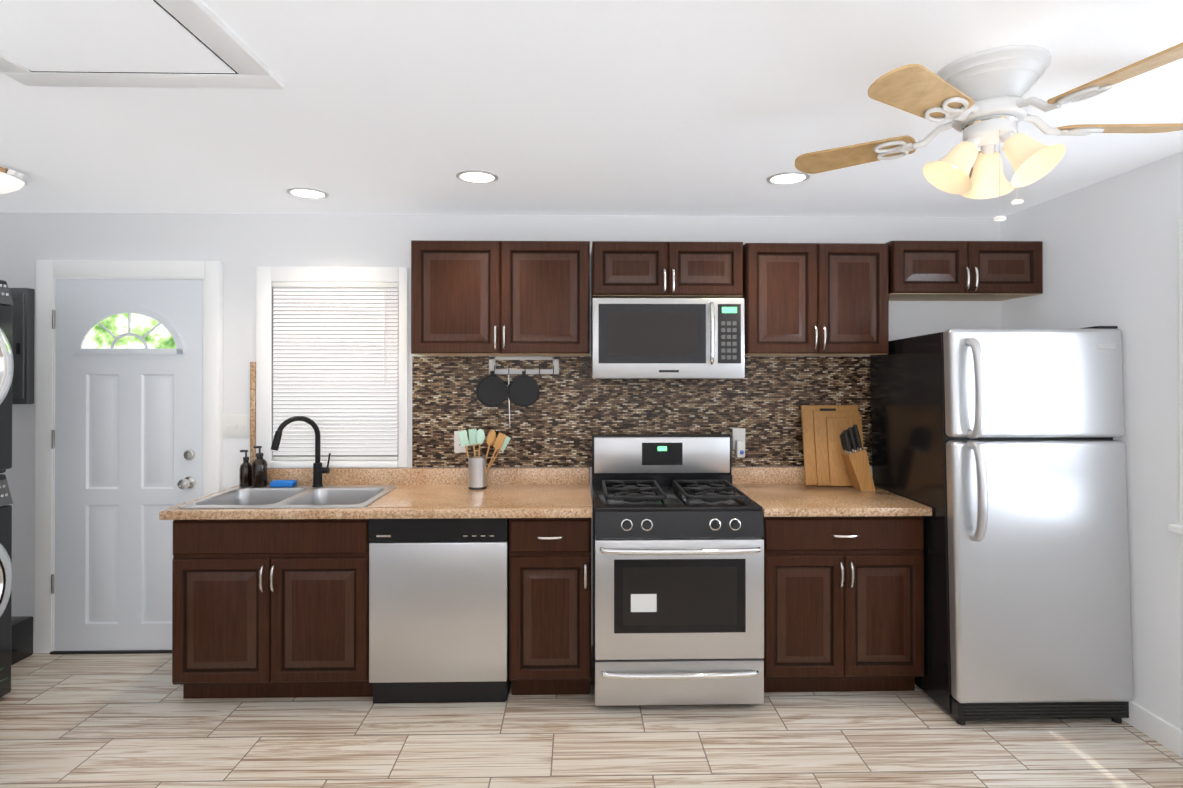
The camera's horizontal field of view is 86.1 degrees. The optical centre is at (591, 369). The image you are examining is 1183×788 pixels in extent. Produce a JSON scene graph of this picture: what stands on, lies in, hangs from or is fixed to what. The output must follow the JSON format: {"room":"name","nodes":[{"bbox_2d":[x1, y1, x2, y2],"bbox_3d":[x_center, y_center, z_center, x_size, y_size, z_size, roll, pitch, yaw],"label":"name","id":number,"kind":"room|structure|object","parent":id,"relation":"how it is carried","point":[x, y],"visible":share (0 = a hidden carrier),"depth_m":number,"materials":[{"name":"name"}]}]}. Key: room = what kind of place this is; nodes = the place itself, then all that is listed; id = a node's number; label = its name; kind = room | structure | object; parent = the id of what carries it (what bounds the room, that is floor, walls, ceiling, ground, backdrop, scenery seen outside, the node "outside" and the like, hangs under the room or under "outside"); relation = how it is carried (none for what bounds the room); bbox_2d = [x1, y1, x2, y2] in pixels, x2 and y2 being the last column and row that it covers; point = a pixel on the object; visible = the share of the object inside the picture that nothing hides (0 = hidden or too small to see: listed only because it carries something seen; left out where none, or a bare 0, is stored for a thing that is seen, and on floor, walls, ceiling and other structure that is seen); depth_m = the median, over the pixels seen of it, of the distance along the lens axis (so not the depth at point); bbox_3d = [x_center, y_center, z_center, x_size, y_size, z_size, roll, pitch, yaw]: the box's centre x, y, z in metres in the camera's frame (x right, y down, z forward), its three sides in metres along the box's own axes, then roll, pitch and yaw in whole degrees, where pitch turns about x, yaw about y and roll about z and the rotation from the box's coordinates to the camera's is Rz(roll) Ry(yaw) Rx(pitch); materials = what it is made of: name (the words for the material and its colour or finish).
{"room":"kitchen","nodes":[
{"label":"kitchen","id":0,"kind":"room"},
{"bbox_2d":[0,212,1000,644],"bbox_3d":[-0.619,0.339,3.580,6.120,2.400,0.120,0,0,-1],"label":"wall","id":1,"kind":"structure","parent":0,"point":[242,246],"depth_m":3.50,"materials":[{"name":"white paint"}]},
{"bbox_2d":[9,288,34,403],"bbox_3d":[-3.146,-0.127,3.436,0.190,0.630,0.063,0,0,-1],"label":"panel","id":2,"kind":"object","parent":1,"relation":"attached to","point":[23,299],"visible":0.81,"depth_m":3.42,"materials":[{"name":"grey metal"}]},
{"bbox_2d":[33,633,34,650],"bbox_3d":[-2.757,1.488,3.462,1.600,0.100,0.014,0,0,-1],"label":"baseboard","id":3,"kind":"structure","parent":1,"relation":"attached to","point":[33,641],"depth_m":3.45,"materials":[{"name":"white wood"}]},
{"bbox_2d":[54,279,202,650],"bbox_3d":[-2.518,0.517,3.425,0.792,2.018,0.104,0,0,-1],"label":"door","id":4,"kind":"structure","parent":1,"relation":"in","point":[128,410],"depth_m":3.44,"materials":[{"name":"white paint"}]},
{"bbox_2d":[35,260,222,653],"bbox_3d":[-2.523,0.472,3.454,0.986,2.132,0.050,0,0,-1],"label":"door frame","id":5,"kind":"structure","parent":1,"relation":"attached to","point":[209,273],"depth_m":3.44,"materials":[{"name":"white painted wood"}]},
{"bbox_2d":[223,415,249,436],"bbox_3d":[-1.954,0.311,3.485,0.155,0.125,0.012,0,0,-1],"label":"light switch","id":6,"kind":"object","parent":1,"relation":"attached to","point":[236,425],"visible":0.9,"depth_m":3.48,"materials":[{"name":"white plastic"}]},
{"bbox_2d":[256,267,407,467],"bbox_3d":[-1.428,-0.013,3.486,0.826,1.103,0.038,0,0,-1],"label":"window","id":7,"kind":"structure","parent":1,"relation":"in","point":[332,353],"depth_m":3.49,"materials":[{"name":"white plastic"}]},
{"bbox_2d":[411,240,589,355],"bbox_3d":[-0.463,-0.365,3.340,0.904,0.575,0.370,0,0,-1],"label":"upper cabinet","id":8,"kind":"object","parent":1,"relation":"attached to","point":[500,298],"visible":1,"depth_m":3.20,"materials":[{"name":"brown wood"}]},
{"bbox_2d":[412,356,871,466],"bbox_3d":[0.330,0.234,3.536,2.645,0.616,0.008,0,0,-1],"label":"backsplash","id":9,"kind":"structure","parent":1,"relation":"attached to","point":[567,414],"depth_m":3.53,"materials":[{"name":"tile"}]},
{"bbox_2d":[454,431,466,451],"bbox_3d":[-0.724,0.401,3.504,0.072,0.118,0.008,0,0,-1],"label":"electrical outlet","id":10,"kind":"object","parent":9,"relation":"attached to","point":[458,447],"visible":0.6,"depth_m":3.50,"materials":[{"name":"white plastic"}]},
{"bbox_2d":[476,356,558,427],"bbox_3d":[-0.406,0.126,3.492,0.453,0.396,0.048,0,0,-1],"label":"rail","id":11,"kind":"object","parent":9,"relation":"attached to","point":[492,390],"visible":0.98,"depth_m":3.48,"materials":[{"name":"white metal"}]},
{"bbox_2d":[733,428,744,457],"bbox_3d":[0.825,0.409,3.514,0.072,0.159,0.054,0,0,-1],"label":"electrical outlet","id":12,"kind":"object","parent":9,"relation":"attached to","point":[739,440],"visible":1,"depth_m":3.53,"materials":[{"name":"white plastic"}]},
{"bbox_2d":[591,241,742,302],"bbox_3d":[0.387,-0.513,3.359,0.770,0.278,0.370,0,0,-1],"label":"upper cabinet","id":13,"kind":"object","parent":1,"relation":"attached to","point":[633,269],"visible":1,"depth_m":3.21,"materials":[{"name":"brown wood"}]},
{"bbox_2d":[591,298,744,378],"bbox_3d":[0.381,-0.153,3.315,0.760,0.404,0.434,0,0,-1],"label":"microwave","id":14,"kind":"object","parent":13,"relation":"attached to","point":[667,338],"visible":1,"depth_m":3.15,"materials":[{"name":"silver metal"}]},
{"bbox_2d":[740,243,888,355],"bbox_3d":[1.155,-0.362,3.374,0.733,0.570,0.370,0,0,-1],"label":"upper cabinet","id":15,"kind":"object","parent":1,"relation":"attached to","point":[816,299],"visible":1,"depth_m":3.23,"materials":[{"name":"brown wood"}]},
{"bbox_2d":[885,241,1042,300],"bbox_3d":[1.932,-0.525,3.392,0.782,0.274,0.370,0,0,-1],"label":"upper cabinet","id":16,"kind":"object","parent":1,"relation":"attached to","point":[962,270],"visible":0.98,"depth_m":3.25,"materials":[{"name":"brown wood"}]},
{"bbox_2d":[0,645,1182,787],"bbox_3d":[-0.565,1.557,1.040,6.120,0.060,5.190,0,0,-1],"label":"floor","id":17,"kind":"structure","parent":0,"point":[102,721],"depth_m":2.60,"materials":[{"name":"tile"}]},
{"bbox_2d":[0,280,13,697],"bbox_3d":[-3.043,0.551,2.646,0.813,1.943,0.658,0,0,-1],"label":"dryer","id":18,"kind":"object","parent":17,"relation":"on","point":[6,378],"visible":1,"depth_m":2.93,"materials":[{"name":"black"}]},
{"bbox_2d":[11,616,32,665],"bbox_3d":[-3.113,1.433,3.292,0.220,0.210,0.240,0,0,-1],"label":"bin","id":19,"kind":"object","parent":17,"relation":"on","point":[21,637],"visible":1,"depth_m":3.34,"materials":[{"name":"black plastic"}]},
{"bbox_2d":[172,519,372,698],"bbox_3d":[-1.469,1.106,3.166,0.886,0.862,0.658,0,0,-1],"label":"base cabinet","id":20,"kind":"object","parent":17,"relation":"on","point":[270,608],"visible":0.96,"depth_m":2.88,"materials":[{"name":"brown wood"}]},
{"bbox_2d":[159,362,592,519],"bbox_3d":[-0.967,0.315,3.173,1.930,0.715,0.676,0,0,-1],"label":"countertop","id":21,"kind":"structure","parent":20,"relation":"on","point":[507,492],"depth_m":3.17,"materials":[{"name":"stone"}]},
{"bbox_2d":[180,485,397,507],"bbox_3d":[-1.462,0.729,3.158,0.849,0.207,0.559,0,0,-1],"label":"sink","id":22,"kind":"object","parent":21,"relation":"in","point":[327,496],"visible":0.44,"depth_m":3.33,"materials":[{"name":"silver metal"}]},
{"bbox_2d":[239,450,251,486],"bbox_3d":[-1.851,0.529,3.391,0.062,0.194,0.062,0,0,-1],"label":"soap bottle","id":23,"kind":"object","parent":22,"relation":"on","point":[245,474],"visible":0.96,"depth_m":3.37,"materials":[{"name":"orange glass"}]},
{"bbox_2d":[252,446,267,487],"bbox_3d":[-1.773,0.518,3.381,0.076,0.216,0.076,0,0,-1],"label":"soap bottle","id":24,"kind":"object","parent":22,"relation":"on","point":[259,472],"visible":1,"depth_m":3.35,"materials":[{"name":"orange glass"}]},
{"bbox_2d":[270,480,296,486],"bbox_3d":[-1.650,0.611,3.390,0.120,0.029,0.063,0,0,-1],"label":"sponge","id":25,"kind":"object","parent":22,"relation":"on","point":[283,483],"visible":0.94,"depth_m":3.36,"materials":[{"name":"blue"}]},
{"bbox_2d":[271,416,330,486],"bbox_3d":[-1.524,0.435,3.331,0.259,0.382,0.173,0,0,-1],"label":"faucet","id":26,"kind":"object","parent":21,"relation":"on","point":[319,470],"visible":1,"depth_m":3.37,"materials":[{"name":"black metal"}]},
{"bbox_2d":[458,429,510,489],"bbox_3d":[-0.571,0.474,3.371,0.278,0.317,0.095,0,0,-1],"label":"utensil holder","id":27,"kind":"object","parent":21,"relation":"on","point":[477,471],"visible":1,"depth_m":3.36,"materials":[{"name":"silver metal"}]},
{"bbox_2d":[369,518,510,703],"bbox_3d":[-0.707,1.108,3.198,0.628,0.858,0.625,0,0,-1],"label":"dishwasher","id":28,"kind":"object","parent":17,"relation":"on","point":[438,610],"visible":0.94,"depth_m":2.89,"materials":[{"name":"silver metal"}]},
{"bbox_2d":[509,518,590,694],"bbox_3d":[-0.196,1.106,3.193,0.379,0.862,0.658,0,0,-1],"label":"base cabinet","id":29,"kind":"object","parent":17,"relation":"on","point":[549,606],"visible":1,"depth_m":2.90,"materials":[{"name":"brown wood"}]},
{"bbox_2d":[592,433,763,705],"bbox_3d":[0.389,0.946,3.145,0.760,1.182,0.743,0,0,-1],"label":"stove","id":30,"kind":"object","parent":17,"relation":"on","point":[677,572],"visible":1,"depth_m":2.83,"materials":[{"name":"silver metal"}]},
{"bbox_2d":[761,516,923,691],"bbox_3d":[1.167,1.106,3.222,0.756,0.862,0.658,0,0,-1],"label":"base cabinet","id":31,"kind":"object","parent":17,"relation":"on","point":[843,604],"visible":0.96,"depth_m":2.93,"materials":[{"name":"brown wood"}]},
{"bbox_2d":[732,466,931,516],"bbox_3d":[1.163,0.607,3.217,0.774,0.130,0.676,0,0,-1],"label":"countertop","id":32,"kind":"structure","parent":31,"relation":"on","point":[779,491],"depth_m":3.12,"materials":[{"name":"stone"}]},
{"bbox_2d":[801,405,863,485],"bbox_3d":[1.319,0.413,3.456,0.319,0.431,0.108,0,0,-1],"label":"cutting boards","id":33,"kind":"object","parent":32,"relation":"on","point":[824,427],"visible":0.81,"depth_m":3.45,"materials":[{"name":"brown wood"}]},
{"bbox_2d":[840,424,874,490],"bbox_3d":[1.394,0.460,3.335,0.162,0.345,0.095,0,0,-1],"label":"knife block","id":34,"kind":"object","parent":32,"relation":"on","point":[855,457],"visible":1,"depth_m":3.29,"materials":[{"name":"brown wood"}]},
{"bbox_2d":[870,326,1133,724],"bbox_3d":[1.940,0.674,3.094,0.769,1.729,0.876,0,0,-1],"label":"fridge","id":35,"kind":"object","parent":17,"relation":"on","point":[1001,452],"visible":0.98,"depth_m":2.74,"materials":[{"name":"silver metal"}]},
{"bbox_2d":[0,0,1182,217],"bbox_3d":[-0.565,-0.913,1.052,6.120,0.080,5.190,0,0,-1],"label":"ceiling","id":36,"kind":"structure","parent":0,"point":[608,106],"depth_m":2.14,"materials":[{"name":"white paint"}]},
{"bbox_2d":[0,164,30,193],"bbox_3d":[-2.651,-0.815,2.732,0.350,0.100,0.350,0,0,-1],"label":"dome ceiling light","id":37,"kind":"object","parent":36,"relation":"attached to","point":[12,179],"visible":1,"depth_m":2.75,"materials":[{"name":"white glass"}]},
{"bbox_2d":[0,0,283,88],"bbox_3d":[-1.297,-0.736,1.308,0.764,0.270,1.195,0,0,-1],"label":"attic hatch","id":38,"kind":"structure","parent":36,"relation":"attached to","point":[139,43],"depth_m":1.67,"materials":[{"name":"white"}]},
{"bbox_2d":[286,187,328,198],"bbox_3d":[-1.388,-0.860,3.099,0.190,0.006,0.190,0,0,-1],"label":"recessed light","id":39,"kind":"object","parent":36,"relation":"in","point":[307,193],"visible":1,"depth_m":3.10,"materials":[{"name":"white plastic"}]},
{"bbox_2d":[455,170,498,183],"bbox_3d":[-0.513,-0.862,2.838,0.190,0.006,0.190,0,0,-1],"label":"recessed light","id":40,"kind":"object","parent":36,"relation":"in","point":[477,176],"visible":1,"depth_m":2.83,"materials":[{"name":"white plastic"}]},
{"bbox_2d":[766,171,809,184],"bbox_3d":[0.887,-0.862,2.858,0.190,0.006,0.190,0,0,-1],"label":"recessed light","id":41,"kind":"object","parent":36,"relation":"in","point":[789,178],"visible":1,"depth_m":2.85,"materials":[{"name":"white plastic"}]},
{"bbox_2d":[794,42,1182,220],"bbox_3d":[1.198,-0.643,1.835,1.045,0.452,1.082,0,0,-1],"label":"ceiling fan","id":42,"kind":"object","parent":36,"relation":"hanging from","point":[979,100],"visible":1,"depth_m":1.77,"materials":[{"name":"white wood"}]},
{"bbox_2d":[1001,151,1182,730],"bbox_3d":[2.435,0.328,1.110,0.120,2.400,4.950,0,0,-1],"label":"wall","id":43,"kind":"structure","parent":0,"point":[1111,251],"depth_m":2.69,"materials":[{"name":"white paint"}]},
{"bbox_2d":[1122,701,1182,757],"bbox_3d":[2.368,1.478,1.103,0.014,0.100,4.950,0,0,-1],"label":"baseboard","id":44,"kind":"structure","parent":43,"relation":"attached to","point":[1158,729],"depth_m":2.61,"materials":[{"name":"white wood"}]},
{"bbox_2d":[1168,218,1182,557],"bbox_3d":[2.377,0.071,1.945,0.140,1.340,1.160,0,0,-1],"label":"window","id":45,"kind":"structure","parent":43,"relation":"in","point":[1176,528],"depth_m":2.49,"materials":[{"name":"white"}]}
]}

